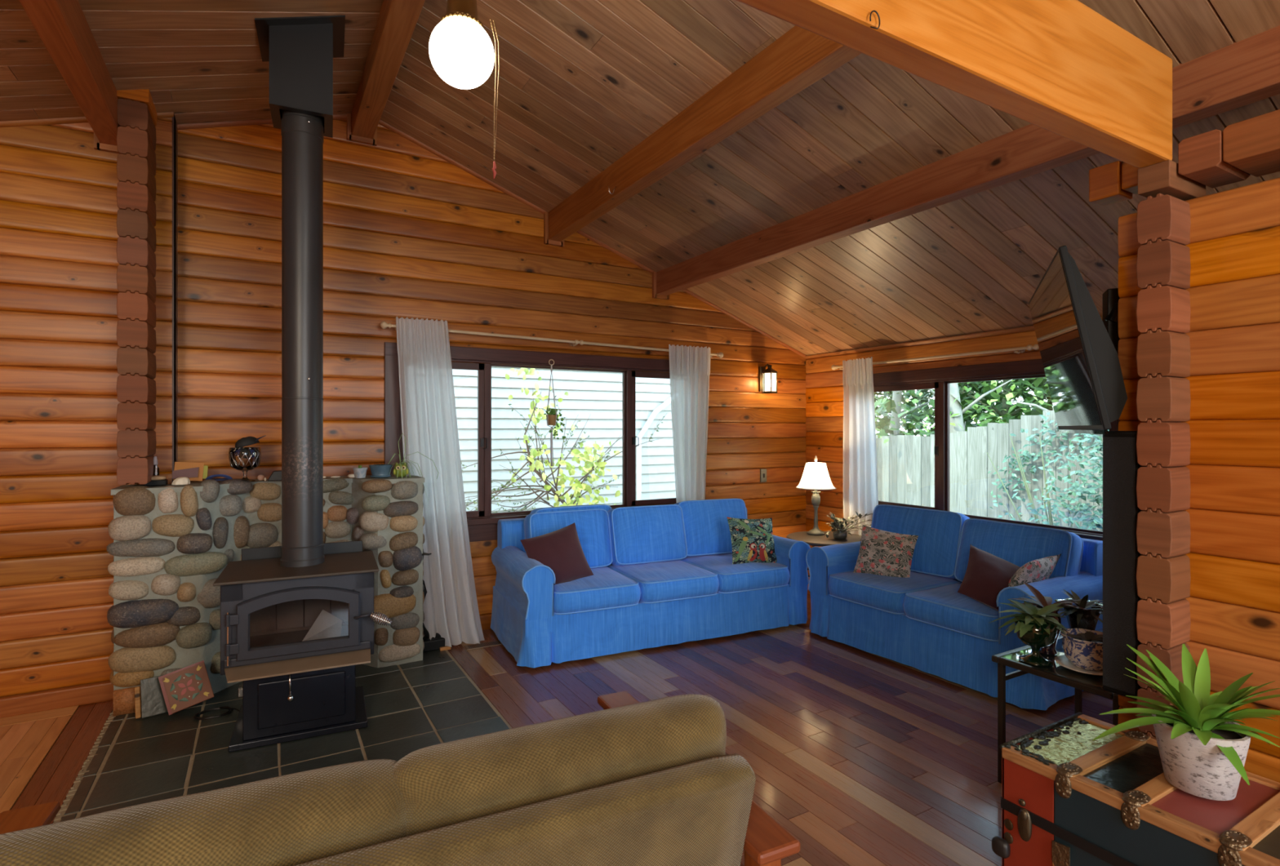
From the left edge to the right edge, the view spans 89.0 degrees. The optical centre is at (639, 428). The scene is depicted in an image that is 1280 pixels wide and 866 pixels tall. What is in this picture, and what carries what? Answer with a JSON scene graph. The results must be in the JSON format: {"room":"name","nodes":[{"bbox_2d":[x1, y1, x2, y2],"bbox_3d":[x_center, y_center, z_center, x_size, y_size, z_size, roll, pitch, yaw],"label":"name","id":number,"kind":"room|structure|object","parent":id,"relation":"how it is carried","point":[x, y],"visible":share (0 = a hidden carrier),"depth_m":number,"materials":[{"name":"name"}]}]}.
{"room":"cabin living room","nodes":[
{"label":"cabin living room","id":0,"kind":"room"},
{"bbox_2d":[0,114,175,697],"bbox_3d":[-3.873,-0.176,2.963,2.870,3.360,0.085,0,0,-30],"label":"wall","id":1,"kind":"structure","parent":0,"point":[59,208],"depth_m":3.41,"materials":[{"name":"brown wood"}]},
{"bbox_2d":[0,680,113,718],"bbox_3d":[-3.899,1.410,2.879,2.540,0.100,0.035,0,0,-30],"label":"baseboard","id":2,"kind":"structure","parent":1,"relation":"attached to","point":[20,704],"depth_m":3.37,"materials":[{"name":"brown wood"}]},
{"bbox_2d":[18,0,119,146],"bbox_3d":[-0.914,-1.611,0.196,0.115,0.192,7.655,0,0,-30],"label":"ceiling beam","id":3,"kind":"structure","parent":1,"relation":"attached to","point":[62,26],"depth_m":2.73,"materials":[{"name":"brown wood"}]},
{"bbox_2d":[172,115,177,481],"bbox_3d":[-2.655,-0.150,3.717,0.008,3.221,0.184,0,0,-30],"label":"trim","id":4,"kind":"structure","parent":1,"relation":"attached to","point":[175,425],"depth_m":3.72,"materials":[{"name":"brown wood"}]},
{"bbox_2d":[0,111,1102,358],"bbox_3d":[-0.457,-1.375,2.127,7.741,1.409,5.139,0,0,-30],"label":"trim","id":5,"kind":"structure","parent":1,"relation":"attached to","point":[159,115],"depth_m":4.62,"materials":[{"name":"brown wood"}]},
{"bbox_2d":[177,119,807,630],"bbox_3d":[-0.586,-0.328,5.071,5.171,3.640,0.085,0,0,-30],"label":"wall","id":6,"kind":"structure","parent":0,"point":[409,233],"depth_m":4.38,"materials":[{"name":"brown wood"}]},
{"bbox_2d":[93,113,669,299],"bbox_3d":[-1.362,-1.576,4.525,3.741,0.987,0.162,0,0,-33],"label":"trim","id":7,"kind":"structure","parent":6,"relation":"attached to","point":[97,145],"depth_m":4.31,"materials":[{"name":"brown wood"}]},
{"bbox_2d":[351,0,425,138],"bbox_3d":[0.130,-1.995,0.902,0.130,0.169,7.830,0,0,-30],"label":"ceiling beam","id":8,"kind":"structure","parent":6,"relation":"attached to","point":[397,20],"depth_m":3.42,"materials":[{"name":"brown wood"}]},
{"bbox_2d":[384,342,676,542],"bbox_3d":[-0.601,0.119,5.066,2.650,1.388,0.190,0,0,-30],"label":"window","id":9,"kind":"structure","parent":6,"relation":"in","point":[482,523],"depth_m":4.75,"materials":[{"name":"brown wood"}]},
{"bbox_2d":[543,359,566,466],"bbox_3d":[-0.638,-0.114,4.929,0.187,0.809,0.102,0,0,-30],"label":"hanging planter","id":10,"kind":"object","parent":9,"relation":"hanging from","point":[551,417],"visible":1,"depth_m":4.91,"materials":[{"name":"beige paint"}]},
{"bbox_2d":[380,321,723,357],"bbox_3d":[-0.509,-0.654,5.002,2.803,0.095,0.128,0,0,-30],"label":"curtain rod","id":11,"kind":"object","parent":6,"relation":"attached to","point":[384,325],"visible":0.7,"depth_m":4.87,"materials":[{"name":"beige paint"}]},
{"bbox_2d":[395,315,484,647],"bbox_3d":[-1.313,0.359,4.312,0.555,2.180,0.215,0,0,-26],"label":"curtain","id":12,"kind":"object","parent":11,"relation":"hanging from","point":[429,427],"visible":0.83,"depth_m":4.35,"materials":[{"name":"white fabric"}]},
{"bbox_2d":[668,344,711,502],"bbox_3d":[0.413,0.372,5.429,0.409,2.116,0.073,0,0,-30],"label":"curtain","id":13,"kind":"object","parent":11,"relation":"hanging from","point":[689,366],"visible":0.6,"depth_m":5.44,"materials":[{"name":"white fabric"}]},
{"bbox_2d":[760,468,766,482],"bbox_3d":[1.141,0.440,6.015,0.072,0.124,0.022,0,0,-30],"label":"outlet plate","id":14,"kind":"object","parent":6,"relation":"attached to","point":[762,471],"visible":1,"depth_m":6.00,"materials":[{"name":"grey metal"}]},
{"bbox_2d":[759,364,777,393],"bbox_3d":[1.164,-0.450,5.930,0.148,0.271,0.179,0,0,-30],"label":"wall lantern","id":15,"kind":"object","parent":6,"relation":"attached to","point":[762,371],"visible":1,"depth_m":5.90,"materials":[{"name":"brown metal"}]},
{"bbox_2d":[0,583,1112,865],"bbox_3d":[0.481,1.488,0.662,8.096,0.065,8.836,0,0,-30],"label":"floor","id":16,"kind":"structure","parent":0,"point":[864,758],"depth_m":3.15,"materials":[{"name":"brown wood"}]},
{"bbox_2d":[53,649,511,823],"bbox_3d":[-1.595,1.382,3.124,1.718,0.156,1.835,0,0,-30],"label":"slate hearth","id":17,"kind":"object","parent":16,"relation":"on","point":[411,707],"depth_m":3.03,"materials":[{"name":"tile"}]},
{"bbox_2d":[140,674,168,718],"bbox_3d":[-2.449,1.361,3.321,0.155,0.180,0.061,0,0,-44],"label":"slate offcut","id":18,"kind":"object","parent":17,"relation":"on","point":[153,701],"visible":0.56,"depth_m":3.29,"materials":[{"name":"stone"}]},
{"bbox_2d":[158,660,213,715],"bbox_3d":[-2.319,1.326,3.330,0.234,0.230,0.074,0,0,-38],"label":"tile","id":19,"kind":"structure","parent":17,"relation":"on","point":[189,686],"depth_m":3.32,"materials":[{"name":"ceramic"}]},
{"bbox_2d":[193,706,239,719],"bbox_3d":[-2.111,1.439,3.303,0.258,0.026,0.124,0,0,-12],"label":"coiled cable","id":20,"kind":"object","parent":17,"relation":"on","point":[230,709],"visible":0.99,"depth_m":3.30,"materials":[{"name":"black metal"}]},
{"bbox_2d":[106,474,425,715],"bbox_3d":[-2.107,0.868,3.841,1.578,1.173,0.458,0,0,-30],"label":"stone wall","id":21,"kind":"structure","parent":17,"relation":"on","point":[170,547],"depth_m":3.51,"materials":[{"name":"stone"}]},
{"bbox_2d":[116,88,156,484],"bbox_3d":[-2.655,-0.763,3.440,0.135,2.106,0.315,0,0,-30],"label":"log wall end","id":22,"kind":"object","parent":21,"relation":"on","point":[136,139],"visible":0.98,"depth_m":3.33,"materials":[{"name":"brown wood"}]},
{"bbox_2d":[140,479,168,485],"bbox_3d":[-2.602,0.293,3.488,0.110,0.028,0.075,0,0,-30],"label":"box","id":23,"kind":"object","parent":21,"relation":"on","point":[153,482],"visible":0.64,"depth_m":3.47,"materials":[{"name":"black plastic"}]},
{"bbox_2d":[151,475,166,479],"bbox_3d":[-2.589,0.268,3.488,0.084,0.026,0.050,0,0,-30],"label":"pebble","id":24,"kind":"object","parent":23,"relation":"on","point":[153,477],"visible":0.81,"depth_m":3.47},
{"bbox_2d":[153,456,159,475],"bbox_3d":[-2.630,0.215,3.531,0.036,0.127,0.039,0,0,-30],"label":"spray bottle","id":25,"kind":"object","parent":21,"relation":"on","point":[156,469],"visible":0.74,"depth_m":3.52,"materials":[{"name":"clear glass"}]},
{"bbox_2d":[171,476,190,484],"bbox_3d":[-2.488,0.286,3.528,0.082,0.040,0.062,0,0,-30],"label":"seashell","id":26,"kind":"object","parent":21,"relation":"on","point":[183,480],"visible":1,"depth_m":3.51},
{"bbox_2d":[172,466,199,479],"bbox_3d":[-2.542,0.252,3.643,0.123,0.062,0.019,0,0,-32],"label":"wallet","id":27,"kind":"object","parent":21,"relation":"on","point":[193,472],"visible":0.93,"depth_m":3.64,"materials":[{"name":"brown leather"}]},
{"bbox_2d":[173,462,204,481],"bbox_3d":[-2.545,0.246,3.671,0.143,0.113,0.031,0,0,-30],"label":"envelope","id":28,"kind":"object","parent":21,"relation":"on","point":[178,465],"visible":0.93,"depth_m":3.68,"materials":[{"name":"orange paper"}]},
{"bbox_2d":[202,465,208,479],"bbox_3d":[-2.481,0.252,3.715,0.026,0.076,0.022,0,0,-30],"label":"paper tag","id":29,"kind":"object","parent":21,"relation":"on","point":[206,467],"visible":0.86,"depth_m":3.71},
{"bbox_2d":[204,474,232,481],"bbox_3d":[-2.391,0.281,3.697,0.131,0.039,0.079,0,0,-30],"label":"sun visor","id":30,"kind":"object","parent":21,"relation":"on","point":[227,477],"visible":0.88,"depth_m":3.67,"materials":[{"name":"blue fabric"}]},
{"bbox_2d":[228,435,266,481],"bbox_3d":[-2.244,0.174,3.739,0.205,0.264,0.192,0,0,-30],"label":"figurine","id":31,"kind":"object","parent":21,"relation":"on","point":[232,460],"depth_m":3.69,"materials":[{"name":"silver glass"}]},
{"bbox_2d":[267,470,281,480],"bbox_3d":[-2.123,0.277,3.809,0.098,0.060,0.059,0,0,-30],"label":"phone case","id":32,"kind":"object","parent":21,"relation":"on","point":[276,475],"visible":0.56,"depth_m":3.78,"materials":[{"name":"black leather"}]},
{"bbox_2d":[352,464,367,478],"bbox_3d":[-1.723,0.267,4.006,0.088,0.080,0.088,0,0,-30],"label":"succulent pot","id":33,"kind":"object","parent":21,"relation":"on","point":[359,473],"visible":1,"depth_m":3.98,"materials":[{"name":"white ceramic"}]},
{"bbox_2d":[368,462,392,477],"bbox_3d":[-1.619,0.256,4.066,0.138,0.101,0.138,0,0,-30],"label":"planter","id":34,"kind":"object","parent":21,"relation":"on","point":[378,470],"visible":1,"depth_m":4.02,"materials":[{"name":"blue ceramic"}]},
{"bbox_2d":[382,433,438,489],"bbox_3d":[-1.455,0.310,4.090,0.355,0.559,0.178,0,0,-10],"label":"pot","id":35,"kind":"object","parent":21,"relation":"on","point":[400,469],"visible":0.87,"depth_m":4.08,"materials":[{"name":"green ceramic"}]},
{"bbox_2d":[213,540,391,752],"bbox_3d":[-1.627,1.034,3.193,0.725,0.835,0.630,0,0,-25],"label":"wood stove","id":36,"kind":"object","parent":17,"relation":"on","point":[294,689],"visible":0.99,"depth_m":3.05,"materials":[{"name":"black metal"}]},
{"bbox_2d":[238,684,242,697],"bbox_3d":[-2.022,1.333,3.301,0.024,0.055,0.024,0,0,-30],"label":"plug","id":37,"kind":"object","parent":36,"relation":"attached to","point":[240,690],"visible":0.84,"depth_m":3.29,"materials":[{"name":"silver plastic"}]},
{"bbox_2d":[254,15,345,567],"bbox_3d":[-1.682,-0.664,3.246,0.380,2.677,0.380,0,0,-26],"label":"pipe","id":38,"kind":"object","parent":36,"relation":"on","point":[300,51],"visible":1,"depth_m":3.16,"materials":[{"name":"grey paint"}]},
{"bbox_2d":[302,609,346,641],"bbox_3d":[-1.580,0.978,3.262,0.173,0.112,0.212,0,0,-17],"label":"newspaper","id":39,"kind":"object","parent":36,"relation":"on","point":[326,625],"visible":0.82,"depth_m":3.24,"materials":[{"name":"paper"}]},
{"bbox_2d":[422,632,444,652],"bbox_3d":[-1.367,1.402,4.293,0.150,0.100,0.120,0,0,-30],"label":"brush","id":40,"kind":"object","parent":17,"relation":"on","point":[435,643],"visible":0.77,"depth_m":4.24,"materials":[{"name":"black plastic"}]},
{"bbox_2d":[422,579,429,638],"bbox_3d":[-1.412,1.178,4.230,0.130,0.460,0.093,0,0,-9],"label":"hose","id":41,"kind":"object","parent":40,"relation":"attached to","point":[426,633],"visible":0.3,"depth_m":4.22,"materials":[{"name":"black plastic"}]},
{"bbox_2d":[0,690,799,865],"bbox_3d":[-0.566,1.028,1.451,1.600,0.863,0.909,0,0,-26],"label":"loveseat","id":42,"kind":"object","parent":16,"relation":"on","point":[630,782],"visible":1,"depth_m":1.17,"materials":[{"name":"brown fabric"}]},
{"bbox_2d":[0,759,405,865],"bbox_3d":[-0.749,0.827,1.079,0.745,0.463,0.249,0,0,-26],"label":"cushion","id":43,"kind":"object","parent":42,"relation":"on","point":[295,819],"depth_m":1.04,"materials":[{"name":"fabric"}]},
{"bbox_2d":[392,693,726,836],"bbox_3d":[-0.151,0.828,1.368,0.747,0.464,0.248,0,0,-26],"label":"cushion","id":44,"kind":"object","parent":42,"relation":"on","point":[440,785],"depth_m":1.25,"materials":[{"name":"fabric"}]},
{"bbox_2d":[463,640,502,650],"bbox_3d":[-1.022,1.456,4.377,0.300,0.007,0.090,0,0,-28],"label":"floor vent","id":45,"kind":"object","parent":16,"relation":"in","point":[498,642],"visible":0.77,"depth_m":4.35,"materials":[{"name":"beige metal"}]},
{"bbox_2d":[490,498,810,667],"bbox_3d":[0.089,1.015,4.763,2.216,0.890,0.963,0,0,-25],"label":"sofa","id":46,"kind":"object","parent":16,"relation":"on","point":[664,575],"visible":0.88,"depth_m":4.51,"materials":[{"name":"blue fabric"}]},
{"bbox_2d":[520,522,593,585],"bbox_3d":[-0.539,0.848,4.252,0.435,0.422,0.207,0,0,-36],"label":"throw pillow","id":47,"kind":"object","parent":46,"relation":"on","point":[561,550],"visible":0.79,"depth_m":4.21,"materials":[{"name":"red fabric"}]},
{"bbox_2d":[524,510,611,568],"bbox_3d":[-0.511,0.810,4.675,0.631,0.429,0.246,0,0,-25],"label":"cushion","id":48,"kind":"object","parent":46,"relation":"on","point":[593,527],"depth_m":4.65,"materials":[{"name":"blue fabric"}]},
{"bbox_2d":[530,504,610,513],"bbox_3d":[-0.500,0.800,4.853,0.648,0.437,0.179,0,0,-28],"label":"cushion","id":49,"kind":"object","parent":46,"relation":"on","point":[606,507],"depth_m":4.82,"materials":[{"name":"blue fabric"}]},
{"bbox_2d":[553,566,640,613],"bbox_3d":[-0.394,1.076,4.391,0.619,0.172,0.698,0,0,-25],"label":"seat cushion","id":50,"kind":"object","parent":46,"relation":"on","point":[611,589],"depth_m":4.13,"materials":[{"name":"blue fabric"}]},
{"bbox_2d":[607,505,686,566],"bbox_3d":[0.050,0.805,4.909,0.613,0.430,0.249,0,0,-25],"label":"cushion","id":51,"kind":"object","parent":46,"relation":"on","point":[637,535],"depth_m":4.81,"materials":[{"name":"blue fabric"}]},
{"bbox_2d":[608,560,719,602],"bbox_3d":[0.149,1.077,4.647,0.619,0.176,0.697,0,0,-25],"label":"seat cushion","id":52,"kind":"object","parent":46,"relation":"on","point":[657,580],"depth_m":4.42,"materials":[{"name":"blue fabric"}]},
{"bbox_2d":[674,499,746,557],"bbox_3d":[0.565,0.795,5.207,0.630,0.439,0.255,0,0,-25],"label":"cushion","id":53,"kind":"object","parent":46,"relation":"on","point":[704,523],"depth_m":5.10,"materials":[{"name":"blue fabric"}]},
{"bbox_2d":[683,553,790,592],"bbox_3d":[0.692,1.077,4.901,0.619,0.176,0.697,0,0,-25],"label":"seat cushion","id":54,"kind":"object","parent":46,"relation":"on","point":[748,577],"depth_m":4.66,"materials":[{"name":"blue fabric"}]},
{"bbox_2d":[726,516,777,564],"bbox_3d":[0.847,0.848,4.881,0.423,0.365,0.167,0,0,-22],"label":"throw pillow","id":55,"kind":"object","parent":46,"relation":"on","point":[752,540],"visible":1,"depth_m":4.83,"materials":[{"name":"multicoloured fabric"}]},
{"bbox_2d":[734,520,770,562],"bbox_3d":[0.841,0.839,4.838,0.323,0.311,0.050,4,-22,-22],"label":"print","id":56,"kind":"object","parent":55,"relation":"attached to","point":[752,537],"depth_m":4.82},
{"bbox_2d":[786,531,861,577],"bbox_3d":[1.558,1.186,5.410,0.664,0.555,0.664,0,0,-30],"label":"side table","id":57,"kind":"object","parent":16,"relation":"on","point":[814,540],"visible":0.28,"depth_m":5.32,"materials":[{"name":"brown wood"}]},
{"bbox_2d":[795,455,836,535],"bbox_3d":[1.503,0.571,5.563,0.343,0.672,0.331,0,0,-30],"label":"table lamp","id":58,"kind":"object","parent":57,"relation":"on","point":[815,476],"visible":1,"depth_m":5.49,"materials":[{"name":"grey metal"}]},
{"bbox_2d":[824,511,872,539],"bbox_3d":[1.753,0.796,5.336,0.483,0.222,0.262,0,0,9],"label":"leafy plant","id":59,"kind":"object","parent":57,"relation":"on","point":[840,534],"visible":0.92,"depth_m":5.33,"materials":[{"name":"green plant"}]},
{"bbox_2d":[805,504,1102,710],"bbox_3d":[1.977,1.010,4.205,0.973,0.899,1.619,0,0,-32],"label":"sofa","id":60,"kind":"object","parent":16,"relation":"on","point":[921,621],"visible":0.68,"depth_m":3.95,"materials":[{"name":"blue fabric"}]},
{"bbox_2d":[853,524,918,577],"bbox_3d":[1.672,0.862,4.437,0.408,0.370,0.145,0,0,31],"label":"throw pillow","id":61,"kind":"object","parent":60,"relation":"on","point":[882,553],"visible":0.92,"depth_m":4.39,"materials":[{"name":"multicoloured fabric"}]},
{"bbox_2d":[827,571,957,613],"bbox_3d":[1.707,1.077,4.392,0.698,0.173,0.620,0,0,-32],"label":"seat cushion","id":62,"kind":"object","parent":60,"relation":"on","point":[869,593],"depth_m":4.23,"materials":[{"name":"blue fabric"}]},
{"bbox_2d":[871,505,969,579],"bbox_3d":[1.951,0.790,4.586,0.244,0.449,0.686,0,0,-35],"label":"cushion","id":63,"kind":"object","parent":60,"relation":"on","point":[935,555],"depth_m":4.42,"materials":[{"name":"blue fabric"}]},
{"bbox_2d":[902,582,998,639],"bbox_3d":[2.025,1.077,3.885,0.700,0.178,0.614,0,0,-32],"label":"seat cushion","id":64,"kind":"object","parent":60,"relation":"on","point":[940,608],"depth_m":3.74,"materials":[{"name":"blue fabric"}]},
{"bbox_2d":[957,544,1020,611],"bbox_3d":[2.037,0.885,3.665,0.483,0.394,0.291,0,0,20],"label":"throw pillow","id":65,"kind":"object","parent":60,"relation":"on","point":[987,574],"visible":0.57,"depth_m":3.63,"materials":[{"name":"red fabric"}]},
{"bbox_2d":[955,520,1082,580],"bbox_3d":[2.298,0.805,3.988,0.264,0.430,0.690,0,0,-32],"label":"cushion","id":66,"kind":"object","parent":60,"relation":"on","point":[1019,544],"depth_m":3.90,"materials":[{"name":"blue fabric"}]},
{"bbox_2d":[1008,553,1061,586],"bbox_3d":[2.176,0.875,3.664,0.401,0.322,0.213,0,0,-36],"label":"throw pillow","id":67,"kind":"object","parent":60,"relation":"on","point":[1037,570],"visible":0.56,"depth_m":3.54,"materials":[{"name":"multicoloured fabric"}]},
{"bbox_2d":[991,635,1119,783],"bbox_3d":[1.853,1.199,2.650,0.665,0.522,0.468,0,0,-30],"label":"glass table","id":68,"kind":"object","parent":16,"relation":"on","point":[1093,684],"visible":0.4,"depth_m":2.63,"materials":[{"name":"brown metal"}]},
{"bbox_2d":[989,599,1070,666],"bbox_3d":[1.590,0.822,2.632,0.293,0.233,0.270,0,0,-30],"label":"plant","id":69,"kind":"object","parent":68,"relation":"on","point":[1033,627],"visible":1,"depth_m":2.58,"materials":[{"name":"green plant"}]},
{"bbox_2d":[1009,582,1087,655],"bbox_3d":[1.707,0.802,2.741,0.302,0.273,0.306,0,0,-30],"label":"plant","id":70,"kind":"object","parent":68,"relation":"on","point":[1042,602],"visible":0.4,"depth_m":2.73,"materials":[{"name":"green plant"}]},
{"bbox_2d":[1054,627,1102,675],"bbox_3d":[1.742,0.872,2.529,0.220,0.132,0.220,0,0,-30],"label":"flower pot","id":71,"kind":"object","parent":68,"relation":"on","point":[1082,648],"visible":0.79,"depth_m":2.50,"materials":[{"name":"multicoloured ceramic"}]},
{"bbox_2d":[1054,589,1102,630],"bbox_3d":[1.843,0.806,2.716,0.200,0.262,0.195,0,0,10],"label":"plant","id":72,"kind":"object","parent":68,"relation":"on","point":[1087,619],"visible":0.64,"depth_m":2.68,"materials":[{"name":"green plant"}]},
{"bbox_2d":[991,711,1279,865],"bbox_3d":[1.503,1.194,1.676,0.497,0.491,0.954,0,0,-30],"label":"trunk","id":73,"kind":"object","parent":16,"relation":"on","point":[1068,797],"visible":1,"depth_m":1.77,"materials":[{"name":"teal paint"}]},
{"bbox_2d":[1092,644,1279,800],"bbox_3d":[1.512,0.790,1.732,0.439,0.336,0.416,0,0,-40],"label":"potted plant","id":74,"kind":"object","parent":73,"relation":"on","point":[1203,751],"visible":1,"depth_m":1.71,"materials":[{"name":"green plant"}]},
{"bbox_2d":[1136,193,1191,739],"bbox_3d":[1.694,0.397,2.083,0.220,2.246,0.095,0,0,-30],"label":"log wall end","id":75,"kind":"object","parent":16,"relation":"on","point":[1163,222],"visible":0.65,"depth_m":2.02,"materials":[{"name":"brown wood"}]},
{"bbox_2d":[0,0,1279,355],"bbox_3d":[0.199,-1.387,0.974,7.918,1.444,8.044,0,0,-30],"label":"ceiling","id":76,"kind":"structure","parent":0,"point":[582,83],"depth_m":3.40,"materials":[{"name":"brown wood"}]},
{"bbox_2d":[428,0,499,178],"bbox_3d":[-0.573,-1.351,2.095,0.204,1.113,0.204,0,0,-30],"label":"globe light","id":77,"kind":"object","parent":76,"relation":"hanging from","point":[461,52],"visible":1,"depth_m":2.04,"materials":[{"name":"white glass"}]},
{"bbox_2d":[548,25,861,241],"bbox_3d":[1.305,-1.534,1.583,0.105,0.218,7.830,0,0,-30],"label":"ceiling beam","id":78,"kind":"structure","parent":76,"relation":"attached to","point":[798,59],"depth_m":3.16,"materials":[{"name":"brown wood"}]},
{"bbox_2d":[656,25,1279,295],"bbox_3d":[2.136,-1.208,2.064,0.105,0.193,7.830,0,0,-30],"label":"beam","id":79,"kind":"structure","parent":76,"relation":"attached to","point":[1245,72],"depth_m":3.01,"materials":[{"name":"brown wood"}]},
{"bbox_2d":[804,328,1041,578],"bbox_3d":[2.948,0.385,4.054,0.085,2.380,5.259,0,0,-30],"label":"wall","id":80,"kind":"structure","parent":0,"point":[824,393],"depth_m":5.92,"materials":[{"name":"brown wood"}]},
{"bbox_2d":[831,344,1039,370],"bbox_3d":[2.405,-0.539,4.803,0.129,0.065,2.538,0,0,-30],"label":"curtain rod","id":81,"kind":"object","parent":80,"relation":"attached to","point":[1021,349],"visible":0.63,"depth_m":4.80,"materials":[{"name":"beige paint"}]},
{"bbox_2d":[842,356,878,535],"bbox_3d":[1.880,0.419,5.524,0.073,2.021,0.396,0,0,-30],"label":"curtain","id":82,"kind":"object","parent":81,"relation":"hanging from","point":[860,491],"visible":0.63,"depth_m":5.53,"materials":[{"name":"white fabric"}]},
{"bbox_2d":[872,358,1119,541],"bbox_3d":[2.582,0.188,4.692,0.190,1.305,2.640,0,0,-30],"label":"window","id":83,"kind":"structure","parent":80,"relation":"in","point":[940,379],"depth_m":5.05,"materials":[{"name":"brown wood"}]},
{"bbox_2d":[1118,177,1279,782],"bbox_3d":[2.350,0.395,1.076,0.085,2.240,2.706,0,0,-30],"label":"wall","id":84,"kind":"structure","parent":0,"point":[1234,245],"depth_m":1.96,"materials":[{"name":"brown wood"}]},
{"bbox_2d":[735,0,1172,168],"bbox_3d":[0.422,-0.981,1.347,2.780,0.318,0.084,0,0,-30],"label":"beam","id":85,"kind":"structure","parent":84,"relation":"attached to","point":[1062,68],"depth_m":1.63,"materials":[{"name":"brown wood"}]},
{"bbox_2d":[869,9,879,29],"bbox_3d":[0.474,-0.829,1.326,0.030,0.036,0.013,0,0,-30],"label":"wire hook","id":86,"kind":"object","parent":85,"relation":"attached to","point":[877,13],"visible":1,"depth_m":1.32,"materials":[{"name":"black metal"}]},
{"bbox_2d":[1028,245,1127,434],"bbox_3d":[1.809,-0.298,2.628,0.326,0.640,1.100,0,0,26],"label":"television","id":87,"kind":"object","parent":84,"relation":"attached to","point":[1078,349],"visible":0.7,"depth_m":2.33,"materials":[{"name":"black plastic"}]},
{"bbox_2d":[1088,160,1139,206],"bbox_3d":[1.659,-0.850,2.224,0.100,0.120,0.185,0,0,-30],"label":"trim","id":88,"kind":"structure","parent":84,"relation":"attached to","point":[1115,182],"depth_m":2.22,"materials":[{"name":"brown wood"}]},
{"bbox_2d":[1102,431,1146,700],"bbox_3d":[1.623,0.445,2.155,0.086,0.868,0.121,0,0,-30],"label":"wall speaker","id":89,"kind":"object","parent":84,"relation":"attached to","point":[1121,598],"visible":0.76,"depth_m":2.14,"materials":[{"name":"black plastic"}]},
{"bbox_2d":[1137,109,1279,200],"bbox_3d":[2.040,-0.812,1.526,0.260,0.145,1.396,0,0,-30],"label":"beam","id":90,"kind":"structure","parent":84,"relation":"attached to","point":[1214,158],"depth_m":1.95,"materials":[{"name":"brown wood"}]},
{"label":"outside","id":91,"kind":"structure","parent":0,"visible":0},
{"bbox_3d":[3.275,2.060,12.299,42.000,0.100,42.000,0,0,-30],"label":"ground","id":92,"kind":"structure","parent":91,"visible":0},
{"bbox_2d":[460,368,666,513],"bbox_3d":[-0.864,0.677,6.135,2.207,2.684,0.702,0,0,-30],"label":"shrub","id":93,"kind":"object","parent":92,"relation":"on","point":[589,464],"visible":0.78,"depth_m":6.13,"materials":[{"name":"green plant"}]},
{"bbox_2d":[452,366,675,512],"bbox_3d":[-3.695,-0.999,7.374,13.000,6.018,2.135,0,0,-30],"label":"neighbor house","id":94,"kind":"structure","parent":92,"relation":"on","point":[598,394],"depth_m":7.91,"materials":[{"name":"beige"}]},
{"bbox_2d":[591,461,599,504],"bbox_3d":[-0.500,1.193,7.969,0.257,1.643,0.061,0,0,26],"label":"leaning board","id":95,"kind":"object","parent":92,"relation":"on","point":[594,483],"visible":0.02,"depth_m":7.99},
{"bbox_2d":[875,382,967,438],"bbox_3d":[5.220,-1.456,11.689,3.902,6.955,4.450,0,0,-30],"label":"tree","id":96,"kind":"object","parent":92,"relation":"on","point":[895,421],"visible":0.15,"depth_m":12.11,"materials":[{"name":"green plant"}]},
{"bbox_2d":[874,383,974,438],"bbox_3d":[6.470,-2.127,18.141,8.613,8.281,6.315,0,0,31],"label":"tree","id":97,"kind":"object","parent":92,"relation":"on","point":[971,384],"visible":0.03,"depth_m":17.10,"materials":[{"name":"green plant"}]},
{"bbox_2d":[881,379,1031,443],"bbox_3d":[4.606,-1.277,9.963,3.559,6.594,3.937,0,0,3],"label":"tree","id":98,"kind":"object","parent":92,"relation":"on","point":[957,424],"visible":0.23,"depth_m":9.77,"materials":[{"name":"green plant"}]},
{"bbox_2d":[874,378,1052,438],"bbox_3d":[6.772,-2.454,14.595,5.620,8.962,9.487,0,0,-30],"label":"tree","id":99,"kind":"object","parent":92,"relation":"on","point":[926,407],"visible":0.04,"depth_m":14.69,"materials":[{"name":"green plant"}]},
{"bbox_2d":[874,377,1053,436],"bbox_3d":[6.051,-2.509,11.193,5.886,9.051,10.181,0,0,-30],"label":"tree","id":100,"kind":"object","parent":92,"relation":"on","point":[985,385],"visible":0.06,"depth_m":11.02,"materials":[{"name":"green plant"}]},
{"bbox_2d":[875,410,1102,531],"bbox_3d":[3.980,0.714,9.231,0.156,2.592,10.016,0,0,-30],"label":"fence","id":101,"kind":"object","parent":92,"relation":"on","point":[905,464],"visible":0.14,"depth_m":8.31,"materials":[{"name":"wood"}]},
{"bbox_2d":[928,378,1053,425],"bbox_3d":[8.783,-2.298,13.615,6.088,8.643,9.531,0,0,-27],"label":"tree","id":102,"kind":"object","parent":92,"relation":"on","point":[1045,394],"visible":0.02,"depth_m":13.75,"materials":[{"name":"green plant"}]},
{"bbox_2d":[962,377,1053,411],"bbox_3d":[8.565,-2.050,11.205,5.450,8.164,9.800,0,0,-30],"label":"tree","id":103,"kind":"object","parent":92,"relation":"on","point":[1000,383],"visible":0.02,"depth_m":12.61,"materials":[{"name":"green plant"}]},
{"bbox_2d":[967,377,1053,425],"bbox_3d":[5.999,-1.490,9.247,3.328,7.015,4.700,0,0,-30],"label":"tree","id":104,"kind":"object","parent":92,"relation":"on","point":[1009,396],"visible":0.07,"depth_m":9.12,"materials":[{"name":"green plant"}]},
{"bbox_2d":[986,412,1109,530],"bbox_3d":[4.545,0.869,6.692,1.412,2.382,2.951,0,0,-30],"label":"bush","id":105,"kind":"object","parent":92,"relation":"on","point":[1090,490],"visible":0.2,"depth_m":6.85,"materials":[{"name":"green plant"}]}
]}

